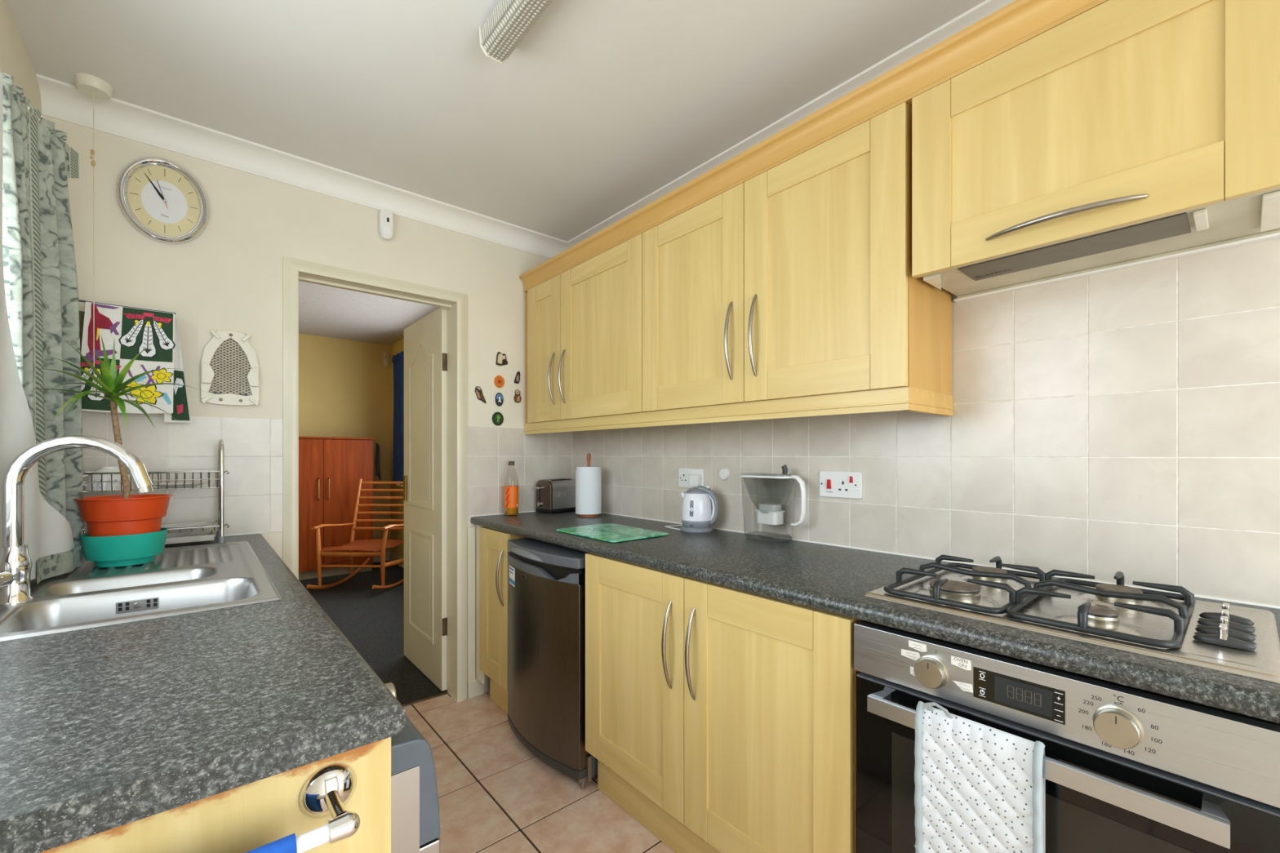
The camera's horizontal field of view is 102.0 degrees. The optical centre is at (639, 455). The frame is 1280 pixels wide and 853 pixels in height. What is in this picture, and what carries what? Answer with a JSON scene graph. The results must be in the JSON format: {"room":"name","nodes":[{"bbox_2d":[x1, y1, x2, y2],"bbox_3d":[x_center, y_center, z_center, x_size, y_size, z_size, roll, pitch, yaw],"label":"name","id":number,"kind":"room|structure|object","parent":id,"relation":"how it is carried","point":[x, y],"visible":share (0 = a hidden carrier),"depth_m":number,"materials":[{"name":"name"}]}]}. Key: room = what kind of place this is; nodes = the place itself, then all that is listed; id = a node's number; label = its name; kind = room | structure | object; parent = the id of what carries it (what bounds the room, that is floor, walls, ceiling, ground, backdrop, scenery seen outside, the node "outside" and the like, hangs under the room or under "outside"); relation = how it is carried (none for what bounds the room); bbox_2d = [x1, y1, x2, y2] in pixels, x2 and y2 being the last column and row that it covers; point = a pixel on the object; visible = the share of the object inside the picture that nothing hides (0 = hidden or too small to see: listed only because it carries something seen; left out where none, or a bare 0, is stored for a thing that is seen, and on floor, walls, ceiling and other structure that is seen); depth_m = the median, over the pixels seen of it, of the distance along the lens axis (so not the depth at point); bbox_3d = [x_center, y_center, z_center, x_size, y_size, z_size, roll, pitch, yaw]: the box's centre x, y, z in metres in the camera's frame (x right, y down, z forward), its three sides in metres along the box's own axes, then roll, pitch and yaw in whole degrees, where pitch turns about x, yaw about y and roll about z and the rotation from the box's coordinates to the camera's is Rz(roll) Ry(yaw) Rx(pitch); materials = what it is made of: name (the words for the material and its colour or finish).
{"room":"kitchen","nodes":[
{"label":"kitchen","id":0,"kind":"room"},
{"bbox_2d":[0,0,42,124],"bbox_3d":[-0.567,0.018,-0.027,0.144,2.525,4.396,0,0,-41],"label":"wall","id":1,"kind":"structure","parent":0,"point":[15,62],"depth_m":1.45,"materials":[{"name":"beige paint"}]},
{"bbox_3d":[-0.835,-0.866,0.473,0.106,0.029,2.404,0,0,-41],"label":"rail","id":2,"kind":"object","parent":1,"relation":"attached to","visible":0},
{"bbox_2d":[0,71,83,584],"bbox_3d":[-1.463,-0.278,1.229,0.094,1.151,0.471,0,0,-27],"label":"curtain","id":3,"kind":"object","parent":2,"relation":"hanging from","point":[39,308],"visible":0.87,"depth_m":1.28,"materials":[{"name":"green fabric"}]},
{"bbox_2d":[42,115,572,702],"bbox_3d":[-1.205,-0.025,2.393,2.245,2.610,0.118,0,0,-41],"label":"wall","id":4,"kind":"structure","parent":0,"point":[229,276],"depth_m":2.04,"materials":[{"name":"beige paint"}]},
{"bbox_2d":[78,299,175,314],"bbox_3d":[-1.791,-0.484,1.758,0.321,0.049,0.091,0,0,-41],"label":"rail","id":5,"kind":"object","parent":4,"relation":"attached to","point":[79,300],"visible":0.2,"depth_m":1.75,"materials":[{"name":"grey plastic"}]},
{"bbox_2d":[79,311,84,358],"bbox_3d":[-1.849,-0.315,1.694,0.085,0.320,0.009,0,0,-41],"label":"tea towel","id":6,"kind":"object","parent":5,"relation":"hanging from","point":[82,313],"visible":0.04,"depth_m":1.71,"materials":[{"name":"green fabric"}]},
{"bbox_2d":[80,300,175,413],"bbox_3d":[-1.740,-0.325,1.750,0.256,0.364,0.023,0,0,-41],"label":"tea towel","id":7,"kind":"object","parent":5,"relation":"hanging from","point":[132,331],"visible":0.7,"depth_m":1.76,"materials":[{"name":"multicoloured fabric"}]},
{"bbox_2d":[80,368,121,400],"bbox_3d":[-1.785,-0.236,1.702,0.118,0.109,0.008,0,0,-42],"label":"print","id":8,"kind":"object","parent":7,"relation":"attached to","point":[84,388],"depth_m":1.69},
{"bbox_2d":[81,360,121,370],"bbox_3d":[-1.782,-0.299,1.705,0.108,0.028,0.005,0,0,-42],"label":"print","id":9,"kind":"object","parent":7,"relation":"on","point":[85,366],"depth_m":1.70},
{"bbox_2d":[128,364,160,387],"bbox_3d":[-1.704,-0.272,1.776,0.090,0.080,0.004,0,0,-39],"label":"print","id":10,"kind":"object","parent":7,"relation":"on","point":[154,377],"depth_m":1.78},
{"bbox_2d":[120,320,173,356],"bbox_3d":[-1.694,-0.404,1.782,0.134,0.127,0.004,0,0,-41],"label":"print","id":11,"kind":"object","parent":7,"relation":"on","point":[135,335],"depth_m":1.78},
{"bbox_2d":[123,312,172,323],"bbox_3d":[-1.692,-0.477,1.784,0.122,0.027,0.001,0,0,-41],"label":"print","id":12,"kind":"object","parent":7,"relation":"on","point":[128,317],"depth_m":1.78},
{"bbox_2d":[134,320,161,327],"bbox_3d":[-1.692,-0.453,1.783,0.068,0.018,0.001,0,0,-41],"label":"print","id":13,"kind":"object","parent":7,"relation":"on","point":[138,323],"depth_m":1.78},
{"bbox_2d":[135,374,172,404],"bbox_3d":[-1.684,-0.230,1.790,0.098,0.105,0.005,0,0,-36],"label":"print","id":14,"kind":"object","parent":7,"relation":"attached to","point":[157,394],"depth_m":1.80},
{"bbox_2d":[164,319,191,422],"bbox_3d":[-1.647,-0.307,1.846,0.070,0.378,0.011,0,0,-41],"label":"tea towel","id":15,"kind":"object","parent":5,"relation":"hanging from","point":[180,413],"visible":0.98,"depth_m":1.85,"materials":[{"name":"white fabric"}]},
{"bbox_2d":[173,377,183,393],"bbox_3d":[-1.646,-0.246,1.849,0.028,0.063,0.004,0,0,-29],"label":"print","id":16,"kind":"object","parent":15,"relation":"attached to","point":[177,388],"depth_m":1.85},
{"bbox_2d":[176,404,182,413],"bbox_3d":[-1.644,-0.166,1.851,0.018,0.037,0.001,0,0,-24],"label":"print","id":17,"kind":"object","parent":15,"relation":"attached to","point":[179,406],"depth_m":1.85},
{"bbox_2d":[116,157,208,244],"bbox_3d":[-1.715,-0.919,1.869,0.244,0.300,0.022,0,0,-41],"label":"wall clock","id":18,"kind":"object","parent":4,"relation":"attached to","point":[158,197],"visible":1,"depth_m":1.87,"materials":[{"name":"silver metal"}]},
{"bbox_2d":[200,329,259,405],"bbox_3d":[-1.570,-0.337,1.987,0.178,0.288,0.032,0,0,-41],"label":"wall decoration","id":19,"kind":"object","parent":4,"relation":"attached to","point":[229,369],"visible":1,"depth_m":1.99,"materials":[{"name":"beige plastic"}]},
{"bbox_2d":[283,256,298,579],"bbox_3d":[-1.428,0.205,2.118,0.052,2.030,0.018,0,0,-41],"label":"trim","id":20,"kind":"structure","parent":4,"relation":"attached to","point":[291,273],"depth_m":2.11,"materials":[{"name":"paint"}]},
{"bbox_2d":[35,73,568,258],"bbox_3d":[-1.141,-1.152,2.319,2.045,0.086,0.086,0,0,-41],"label":"trim","id":21,"kind":"structure","parent":4,"relation":"attached to","point":[60,100],"depth_m":2.05,"materials":[{"name":"paint"}]},
{"bbox_2d":[81,411,549,533],"bbox_3d":[-1.168,0.081,2.350,2.045,0.457,0.003,0,0,-41],"label":"grout","id":22,"kind":"structure","parent":4,"relation":"attached to","point":[107,456],"depth_m":2.08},
{"bbox_2d":[284,256,466,302],"bbox_3d":[-1.157,-0.784,2.349,0.764,0.052,0.018,0,0,-41],"label":"trim","id":23,"kind":"structure","parent":4,"relation":"attached to","point":[302,266],"depth_m":2.31,"materials":[{"name":"paint"}]},
{"bbox_2d":[298,272,456,701],"bbox_3d":[-1.202,0.224,2.402,0.692,1.992,0.124,0,0,-41],"label":"door frame","id":24,"kind":"structure","parent":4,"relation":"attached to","point":[451,306],"depth_m":2.61,"materials":[{"name":"paint"}]},
{"bbox_2d":[395,306,447,690],"bbox_3d":[-1.230,0.222,2.885,0.098,1.973,0.649,0,0,-41],"label":"door","id":25,"kind":"structure","parent":24,"relation":"attached to","point":[424,485],"depth_m":2.83,"materials":[{"name":"paint"}]},
{"bbox_2d":[378,208,393,240],"bbox_3d":[-1.148,-1.041,2.342,0.056,0.128,0.038,0,0,-41],"label":"sensor","id":26,"kind":"object","parent":4,"relation":"attached to","point":[385,217],"visible":1,"depth_m":2.33,"materials":[{"name":"white plastic"}]},
{"bbox_2d":[401,691,448,706],"bbox_3d":[-1.236,1.219,2.450,0.648,0.010,0.020,0,0,-41],"label":"trim","id":27,"kind":"structure","parent":4,"relation":"attached to","point":[411,703],"depth_m":2.58,"materials":[{"name":"metal"}]},
{"bbox_2d":[456,294,466,702],"bbox_3d":[-0.887,0.205,2.581,0.052,2.030,0.018,0,0,-41],"label":"trim","id":28,"kind":"structure","parent":4,"relation":"attached to","point":[461,305],"depth_m":2.57,"materials":[{"name":"paint"}]},
{"bbox_2d":[466,526,484,698],"bbox_3d":[-0.833,0.790,2.627,0.083,0.860,0.018,0,0,-41],"label":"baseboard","id":29,"kind":"structure","parent":4,"relation":"attached to","point":[474,687],"depth_m":2.61,"materials":[{"name":"paint"}]},
{"bbox_2d":[475,386,486,403],"bbox_3d":[-0.815,-0.310,2.649,0.060,0.085,0.009,0,0,-41],"label":"wall ornament","id":30,"kind":"object","parent":4,"relation":"attached to","point":[478,392],"visible":1,"depth_m":2.64,"materials":[{"name":"plastic"}]},
{"bbox_2d":[492,412,503,426],"bbox_3d":[-0.743,-0.192,2.710,0.063,0.072,0.010,0,0,-41],"label":"wall ornament","id":31,"kind":"object","parent":4,"relation":"attached to","point":[497,417],"visible":1,"depth_m":2.71,"materials":[{"name":"green plastic"}]},
{"bbox_2d":[493,375,504,388],"bbox_3d":[-0.737,-0.387,2.715,0.058,0.068,0.009,0,0,-41],"label":"wall ornament","id":32,"kind":"object","parent":4,"relation":"attached to","point":[499,381],"visible":1,"depth_m":2.71,"materials":[{"name":"orange plastic"}]},
{"bbox_2d":[494,392,503,406],"bbox_3d":[-0.737,-0.294,2.715,0.045,0.072,0.009,0,0,-41],"label":"wall ornament","id":33,"kind":"object","parent":4,"relation":"attached to","point":[499,398],"visible":1,"depth_m":2.71,"materials":[{"name":"blue plastic"}]},
{"bbox_2d":[495,351,507,365],"bbox_3d":[-0.726,-0.507,2.725,0.066,0.072,0.010,0,0,-41],"label":"wall ornament","id":34,"kind":"object","parent":4,"relation":"attached to","point":[501,360],"visible":1,"depth_m":2.72,"materials":[{"name":"plastic"}]},
{"bbox_2d":[513,389,521,403],"bbox_3d":[-0.657,-0.318,2.783,0.044,0.072,0.010,0,0,-41],"label":"wall ornament","id":35,"kind":"object","parent":4,"relation":"attached to","point":[517,397],"visible":1,"depth_m":2.78,"materials":[{"name":"brown plastic"}]},
{"bbox_2d":[298,333,391,552],"bbox_3d":[-3.744,0.000,5.352,2.320,2.560,0.100,0,0,-41],"label":"wall","id":36,"kind":"structure","parent":0,"point":[344,385],"depth_m":5.74,"materials":[{"name":"paint"}]},
{"bbox_2d":[373,551,389,562],"bbox_3d":[-3.729,1.170,5.289,2.180,0.100,0.015,0,0,-41],"label":"baseboard","id":37,"kind":"structure","parent":36,"relation":"attached to","point":[375,559],"depth_m":5.92,"materials":[{"name":"paint"}]},
{"bbox_2d":[383,352,388,367],"bbox_3d":[-2.909,-1.097,5.938,0.020,0.160,0.096,0,0,17],"label":"sensor","id":38,"kind":"object","parent":36,"relation":"attached to","point":[385,354],"visible":1,"depth_m":5.93,"materials":[{"name":"white plastic"}]},
{"bbox_2d":[298,280,439,345],"bbox_3d":[-2.494,-1.310,3.894,2.320,0.060,3.840,0,0,-41],"label":"ceiling","id":39,"kind":"structure","parent":0,"point":[326,311],"depth_m":4.68,"materials":[{"name":"white paint"}]},
{"bbox_2d":[299,560,450,704],"bbox_3d":[-2.482,1.248,3.910,2.280,0.064,3.832,0,0,-41],"label":"floor","id":40,"kind":"structure","parent":0,"point":[372,620],"depth_m":3.81,"materials":[{"name":"grey carpet"}]},
{"bbox_2d":[298,436,376,580],"bbox_3d":[-3.365,0.517,5.248,1.160,1.405,0.491,0,0,-41],"label":"wardrobe","id":41,"kind":"object","parent":40,"relation":"on","point":[331,468],"visible":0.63,"depth_m":5.20,"materials":[{"name":"brown wood"}]},
{"bbox_2d":[375,442,381,480],"bbox_3d":[-2.789,0.065,5.524,0.036,0.410,0.073,0,0,17],"label":"coat","id":42,"kind":"object","parent":41,"relation":"hanging from","point":[377,446],"visible":1,"depth_m":5.51,"materials":[{"name":"fabric"}]},
{"bbox_2d":[306,478,404,589],"bbox_3d":[-2.548,0.725,4.906,0.692,0.985,0.962,0,0,2],"label":"rocking chair","id":43,"kind":"object","parent":40,"relation":"on","point":[377,545],"visible":0.83,"depth_m":4.81,"materials":[{"name":"brown wood"}]},
{"bbox_2d":[391,337,404,558],"bbox_3d":[-1.585,0.000,4.574,0.115,2.560,3.890,0,0,-41],"label":"wall","id":44,"kind":"structure","parent":0,"point":[396,348],"depth_m":5.87,"materials":[{"name":"paint"}]},
{"bbox_2d":[389,551,404,568],"bbox_3d":[-1.680,1.170,4.585,0.015,0.100,3.750,0,0,-41],"label":"baseboard","id":45,"kind":"structure","parent":44,"relation":"attached to","point":[393,557],"depth_m":5.84,"materials":[{"name":"paint"}]},
{"bbox_2d":[391,351,404,484],"bbox_3d":[-2.110,-0.380,4.987,0.065,1.400,1.920,0,0,-41],"label":"curtain","id":46,"kind":"object","parent":44,"relation":"hanging from","point":[397,360],"visible":0.8,"depth_m":5.49,"materials":[{"name":"blue fabric"}]},
{"bbox_2d":[5,0,986,241],"bbox_3d":[0.261,-1.225,0.682,2.245,0.060,4.396,0,0,-41],"label":"ceiling","id":47,"kind":"structure","parent":0,"point":[601,105],"depth_m":1.61,"materials":[{"name":"paint"}]},
{"bbox_2d":[74,72,112,393],"bbox_3d":[-1.751,-0.698,1.660,0.086,0.995,0.086,0,0,-41],"label":"switch","id":48,"kind":"object","parent":47,"relation":"hanging from","point":[91,86],"visible":1,"depth_m":1.66,"materials":[{"name":"beige plastic"}]},
{"bbox_2d":[479,0,553,64],"bbox_3d":[-0.013,-1.159,1.003,0.090,0.072,1.240,0,0,-41],"label":"ceiling light","id":49,"kind":"object","parent":47,"relation":"attached to","point":[510,21],"visible":1,"depth_m":1.37,"materials":[{"name":"white plastic"}]},
{"bbox_2d":[404,691,675,852],"bbox_3d":[0.221,1.250,0.729,2.245,0.060,4.520,0,0,-41],"label":"floor","id":50,"kind":"structure","parent":0,"point":[495,796],"depth_m":1.85,"materials":[{"name":"tile"}]},
{"bbox_2d":[40,737,391,852],"bbox_3d":[-0.534,0.784,0.476,0.565,0.872,0.018,0,0,-41],"label":"end panel","id":51,"kind":"object","parent":50,"relation":"on","point":[246,818],"visible":0.48,"depth_m":0.57,"materials":[{"name":"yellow wood"}]},
{"bbox_2d":[295,762,359,852],"bbox_3d":[-0.491,0.392,0.454,0.449,0.058,0.073,0,0,-41],"label":"towel rail","id":52,"kind":"object","parent":51,"relation":"attached to","point":[326,792],"visible":1,"depth_m":0.59,"materials":[{"name":"silver metal"}]},
{"bbox_2d":[245,833,297,852],"bbox_3d":[-0.470,0.569,0.438,0.300,0.352,0.028,0,0,-41],"label":"tea towel","id":53,"kind":"object","parent":52,"relation":"hanging from","point":[287,844],"visible":1,"depth_m":0.52,"materials":[{"name":"blue fabric"}]},
{"bbox_2d":[326,811,359,844],"bbox_3d":[-0.323,0.405,0.566,0.030,0.025,0.025,0,0,-41],"label":"bracket","id":54,"kind":"object","parent":52,"relation":"attached to","point":[342,825],"depth_m":0.56,"materials":[{"name":"silver metal"}]},
{"bbox_2d":[384,682,439,852],"bbox_3d":[-0.696,0.789,0.751,0.621,0.862,0.604,0,0,-41],"label":"dishwasher","id":55,"kind":"object","parent":50,"relation":"on","point":[415,805],"visible":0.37,"depth_m":0.69,"materials":[{"name":"metal"}]},
{"bbox_2d":[475,524,527,713],"bbox_3d":[-0.510,0.783,2.653,0.632,0.871,0.388,0,0,-41],"label":"base cabinet","id":56,"kind":"object","parent":50,"relation":"on","point":[491,544],"visible":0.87,"depth_m":2.47,"materials":[{"name":"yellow wood"}]},
{"bbox_2d":[507,537,597,788],"bbox_3d":[-0.204,0.797,2.253,0.618,0.846,0.576,0,0,-41],"label":"fridge","id":57,"kind":"object","parent":50,"relation":"on","point":[546,581],"visible":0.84,"depth_m":1.97,"materials":[{"name":"grey metal"}]},
{"bbox_2d":[509,566,514,585],"bbox_3d":[-0.549,0.515,2.219,0.001,0.066,0.090,0,0,-28],"label":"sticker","id":58,"kind":"object","parent":57,"relation":"attached to","point":[511,568],"depth_m":2.22,"materials":[{"name":"white paper"}]},
{"bbox_2d":[585,552,867,852],"bbox_3d":[0.338,0.783,1.664,0.632,0.871,0.996,0,0,-41],"label":"base cabinet","id":59,"kind":"object","parent":50,"relation":"on","point":[719,718],"visible":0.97,"depth_m":1.39,"materials":[{"name":"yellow wood"}]},
{"bbox_2d":[470,511,1279,723],"bbox_3d":[0.234,0.328,1.808,0.608,0.038,2.641,0,0,-41],"label":"countertop","id":60,"kind":"structure","parent":59,"relation":"on","point":[835,580],"depth_m":1.22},
{"bbox_2d":[504,461,518,515],"bbox_3d":[-0.666,0.169,2.682,0.073,0.279,0.073,0,0,-41],"label":"bottle","id":61,"kind":"object","parent":60,"relation":"on","point":[511,492],"visible":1,"depth_m":2.65,"materials":[{"name":"plastic"}]},
{"bbox_2d":[506,487,510,506],"bbox_3d":[-0.676,0.214,2.648,0.023,0.100,0.002,0,0,17],"label":"print","id":62,"kind":"object","parent":61,"relation":"attached to","point":[508,489],"depth_m":2.65},
{"bbox_2d":[534,478,575,513],"bbox_3d":[-0.460,0.220,2.849,0.124,0.179,0.229,0,0,39],"label":"toaster","id":63,"kind":"object","parent":60,"relation":"on","point":[553,495],"visible":0.88,"depth_m":2.79,"materials":[{"name":"silver metal"}]},
{"bbox_2d":[575,466,601,515],"bbox_3d":[-0.261,0.177,2.653,0.132,0.239,0.128,0,0,-41],"label":"roll","id":64,"kind":"object","parent":60,"relation":"on","point":[588,479],"visible":1,"depth_m":2.60,"materials":[{"name":"paper"}]},
{"bbox_2d":[578,453,598,516],"bbox_3d":[-0.262,0.148,2.653,0.100,0.322,0.100,0,0,-41],"label":"holder","id":65,"kind":"object","parent":60,"relation":"on","point":[588,455],"visible":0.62,"depth_m":2.64,"materials":[{"name":"brown wood"}]},
{"bbox_2d":[555,523,668,542],"bbox_3d":[-0.117,0.305,2.067,0.290,0.008,0.410,0,0,-41],"label":"chopping board","id":66,"kind":"object","parent":60,"relation":"on","point":[610,532],"visible":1,"depth_m":2.02,"materials":[{"name":"green glass"}]},
{"bbox_2d":[664,485,719,533],"bbox_3d":[0.217,0.216,2.156,0.134,0.186,0.230,0,0,-28],"label":"kettle","id":67,"kind":"object","parent":60,"relation":"on","point":[698,516],"visible":1,"depth_m":2.08,"materials":[{"name":"grey plastic"}]},
{"bbox_2d":[740,464,805,542],"bbox_3d":[0.487,0.171,1.887,0.109,0.276,0.259,0,0,-41],"label":"water jug","id":68,"kind":"object","parent":60,"relation":"on","point":[769,513],"visible":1,"depth_m":1.87,"materials":[{"name":"clear plastic"}]},
{"bbox_2d":[863,554,1279,683],"bbox_3d":[0.864,0.283,1.077,0.478,0.052,0.587,0,0,-41],"label":"gas hob","id":69,"kind":"object","parent":60,"relation":"in","point":[1224,637],"visible":1,"depth_m":0.98,"materials":[{"name":"metal"}]},
{"bbox_2d":[853,621,1279,852],"bbox_3d":[0.834,0.787,1.034,0.588,0.863,0.605,0,0,-41],"label":"oven","id":70,"kind":"object","parent":50,"relation":"on","point":[1126,769],"visible":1,"depth_m":0.81,"materials":[{"name":"silver metal"}]},
{"bbox_2d":[914,701,1045,852],"bbox_3d":[0.572,0.652,0.884,0.042,0.428,0.190,0,0,-41],"label":"towel","id":71,"kind":"object","parent":70,"relation":"hanging from","point":[980,788],"visible":1,"depth_m":0.88,"materials":[{"name":"white fabric"}]},
{"bbox_3d":[-1.313,0.784,1.412,0.600,0.871,1.183,0,0,-41],"label":"base cabinet","id":72,"kind":"object","parent":50,"relation":"on","visible":0},
{"bbox_2d":[0,533,406,852],"bbox_3d":[-1.117,0.328,1.167,0.580,0.038,1.856,0,0,-41],"label":"countertop","id":73,"kind":"structure","parent":72,"relation":"on","point":[103,728],"depth_m":0.63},
{"bbox_2d":[0,435,152,605],"bbox_3d":[-1.230,0.131,1.113,0.268,0.351,0.106,0,0,-41],"label":"tap","id":74,"kind":"object","parent":73,"relation":"on","point":[15,562],"visible":1,"depth_m":1.08,"materials":[{"name":"silver metal"}]},
{"bbox_2d":[0,541,282,641],"bbox_3d":[-1.270,0.387,1.320,0.493,0.168,0.967,0,0,-41],"label":"sink","id":75,"kind":"object","parent":73,"relation":"in","point":[184,580],"visible":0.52,"depth_m":1.24,"materials":[{"name":"metal"}]},
{"bbox_2d":[79,527,168,567],"bbox_3d":[-1.460,0.261,1.470,0.178,0.088,0.178,0,0,-41],"label":"trough","id":76,"kind":"object","parent":75,"relation":"on","point":[113,551],"visible":0.94,"depth_m":1.41,"materials":[{"name":"teal plastic"}]},
{"bbox_2d":[74,493,172,536],"bbox_3d":[-1.460,0.196,1.470,0.198,0.159,0.198,0,0,-41],"label":"plant pot","id":77,"kind":"object","parent":76,"relation":"on","point":[141,513],"visible":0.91,"depth_m":1.41,"materials":[{"name":"orange plastic"}]},
{"bbox_2d":[34,333,206,498],"bbox_3d":[-1.436,-0.081,1.377,0.305,0.533,0.387,0,0,11],"label":"potted plant","id":78,"kind":"object","parent":77,"relation":"in","point":[112,384],"visible":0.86,"depth_m":1.44,"materials":[{"name":"green plant"}]},
{"bbox_2d":[115,596,158,613],"bbox_3d":[-1.142,0.341,1.178,0.070,0.026,0.003,0,0,-41],"label":"sink overflow drain","id":79,"kind":"object","parent":75,"relation":"attached to","point":[124,605],"depth_m":1.18,"materials":[{"name":"silver metal"}]},
{"bbox_2d":[82,438,229,544],"bbox_3d":[-1.653,0.124,1.751,0.410,0.371,0.197,0,0,-41],"label":"dish rack","id":80,"kind":"object","parent":73,"relation":"on","point":[199,535],"visible":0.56,"depth_m":1.80,"materials":[{"name":"silver metal"}]},
{"bbox_2d":[82,466,134,490],"bbox_3d":[-1.723,0.074,1.685,0.116,0.074,0.116,0,0,-19],"label":"cup","id":81,"kind":"object","parent":80,"relation":"on","point":[95,477],"visible":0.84,"depth_m":1.65,"materials":[{"name":"white ceramic"}]},
{"bbox_2d":[82,469,219,492],"bbox_3d":[-1.653,0.084,1.751,0.370,0.062,0.180,0,0,-41],"label":"basket","id":82,"kind":"object","parent":80,"relation":"on","point":[176,472],"depth_m":1.74,"materials":[{"name":"silver metal"}]},
{"bbox_2d":[83,520,219,530],"bbox_3d":[-1.653,0.245,1.751,0.368,0.006,0.180,0,0,-41],"label":"shelf","id":83,"kind":"object","parent":80,"relation":"attached to","point":[182,528],"depth_m":1.78,"materials":[{"name":"silver metal"}]},
{"bbox_2d":[152,482,205,488],"bbox_3d":[-1.599,0.103,1.797,0.142,0.014,0.142,0,0,-41],"label":"plate","id":84,"kind":"object","parent":80,"relation":"in","point":[171,485],"visible":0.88,"depth_m":1.77,"materials":[{"name":"white ceramic"}]},
{"bbox_2d":[160,522,209,530],"bbox_3d":[-1.588,0.248,1.807,0.138,0.013,0.138,0,0,-41],"label":"plate","id":85,"kind":"object","parent":80,"relation":"in","point":[185,524],"visible":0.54,"depth_m":1.82,"materials":[{"name":"white ceramic"}]},
{"bbox_2d":[164,529,214,544],"bbox_3d":[-1.655,0.285,1.753,0.328,0.020,0.149,0,0,-41],"label":"drip tray","id":86,"kind":"object","parent":80,"relation":"on","point":[199,535],"depth_m":1.79,"materials":[{"name":"plastic"}]},
{"bbox_2d":[572,236,1279,606],"bbox_3d":[1.073,0.018,1.378,0.106,2.525,4.396,0,0,-41],"label":"wall","id":87,"kind":"structure","parent":0,"point":[1239,348],"depth_m":1.30,"materials":[{"name":"tile"}]},
{"bbox_2d":[525,273,564,423],"bbox_3d":[-0.405,-0.528,2.744,0.354,0.712,0.388,0,0,-41],"label":"upper cabinet","id":88,"kind":"object","parent":87,"relation":"attached to","point":[543,300],"visible":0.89,"depth_m":2.63,"materials":[{"name":"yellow wood"}]},
{"bbox_2d":[557,233,644,419],"bbox_3d":[-0.082,-0.528,2.368,0.354,0.712,0.602,0,0,-41],"label":"upper cabinet","id":89,"kind":"object","parent":87,"relation":"attached to","point":[600,374],"visible":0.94,"depth_m":2.25,"materials":[{"name":"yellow wood"}]},
{"bbox_2d":[679,468,704,488],"bbox_3d":[0.224,0.100,2.277,0.014,0.086,0.148,0,0,-41],"label":"wall socket","id":90,"kind":"object","parent":87,"relation":"attached to","point":[684,473],"visible":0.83,"depth_m":2.28,"materials":[{"name":"white plastic"}]},
{"bbox_2d":[689,474,701,486],"bbox_3d":[0.239,0.108,2.237,0.024,0.052,0.052,0,0,-41],"label":"plug","id":91,"kind":"object","parent":90,"relation":"attached to","point":[695,479],"visible":0.96,"depth_m":2.22,"materials":[{"name":"white plastic"}]},
{"bbox_2d":[719,467,729,480],"bbox_3d":[0.345,0.077,2.137,0.012,0.052,0.052,0,0,-41],"label":"plate","id":92,"kind":"object","parent":87,"relation":"attached to","point":[724,473],"visible":1,"depth_m":2.13,"materials":[{"name":"white plastic"}]},
{"bbox_2d":[524,386,954,434],"bbox_3d":[0.138,-0.143,2.149,0.309,0.058,1.998,0,0,-41],"label":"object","id":93,"kind":"object","parent":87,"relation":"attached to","point":[904,398],"visible":1,"depth_m":1.59,"materials":[{"name":"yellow wood"}]},
{"bbox_2d":[214,511,1279,608],"bbox_3d":[-0.312,0.307,1.348,2.041,0.007,2.633,0,0,-41],"label":"trim","id":94,"kind":"structure","parent":87,"relation":"attached to","point":[797,540],"depth_m":1.55,"materials":[{"name":"paint"}]},
{"bbox_2d":[642,102,952,412],"bbox_3d":[0.440,-0.528,1.758,0.354,0.712,1.002,0,0,-41],"label":"upper cabinet","id":95,"kind":"object","parent":87,"relation":"attached to","point":[795,279],"visible":0.98,"depth_m":1.52,"materials":[{"name":"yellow wood"}]},
{"bbox_2d":[519,0,1108,292],"bbox_3d":[0.239,-0.926,1.799,0.058,0.082,2.661,0,0,-41],"label":"crown molding","id":96,"kind":"structure","parent":95,"relation":"attached to","point":[1020,21],"depth_m":1.39,"materials":[{"name":"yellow wood"}]},
{"bbox_2d":[819,471,862,498],"bbox_3d":[0.675,0.098,1.749,0.016,0.088,0.148,0,0,-41],"label":"wall socket","id":97,"kind":"object","parent":87,"relation":"attached to","point":[832,483],"visible":1,"depth_m":1.74,"materials":[{"name":"white plastic"}]},
{"bbox_2d":[601,257,1279,586],"bbox_3d":[0.548,-0.072,1.915,0.005,0.762,2.896,0,0,-41],"label":"grout","id":98,"kind":"structure","parent":87,"relation":"attached to","point":[1177,320],"depth_m":1.29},
{"bbox_2d":[911,0,1279,277],"bbox_3d":[0.969,-0.662,1.140,0.354,0.443,0.600,0,0,-41],"label":"upper cabinet","id":99,"kind":"object","parent":87,"relation":"attached to","point":[1119,113],"visible":0.99,"depth_m":1.01,"materials":[{"name":"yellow wood"}]},
{"bbox_3d":[1.004,-0.838,1.384,0.004,0.715,4.296,0,0,-41],"label":"wall","id":100,"kind":"structure","parent":0,"visible":0},
{"bbox_2d":[567,0,1015,248],"bbox_3d":[0.970,-1.152,1.355,0.086,0.086,4.296,0,0,-41],"label":"trim","id":101,"kind":"structure","parent":100,"relation":"attached to","point":[987,7],"depth_m":1.73,"materials":[{"name":"paint"}]},
{"bbox_2d":[918,187,1279,302],"bbox_3d":[0.992,-0.462,1.164,0.297,0.043,0.602,0,0,-41],"label":"hood","id":102,"kind":"object","parent":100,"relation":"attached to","point":[1257,215],"depth_m":1.12,"materials":[{"name":"metal"}]},
{"bbox_2d":[1192,208,1208,231],"bbox_3d":[1.066,-0.447,0.984,0.100,0.010,0.017,0,0,-41],"label":"switch","id":103,"kind":"object","parent":102,"relation":"attached to","point":[1200,216],"depth_m":0.97,"materials":[{"name":"beige plastic"}]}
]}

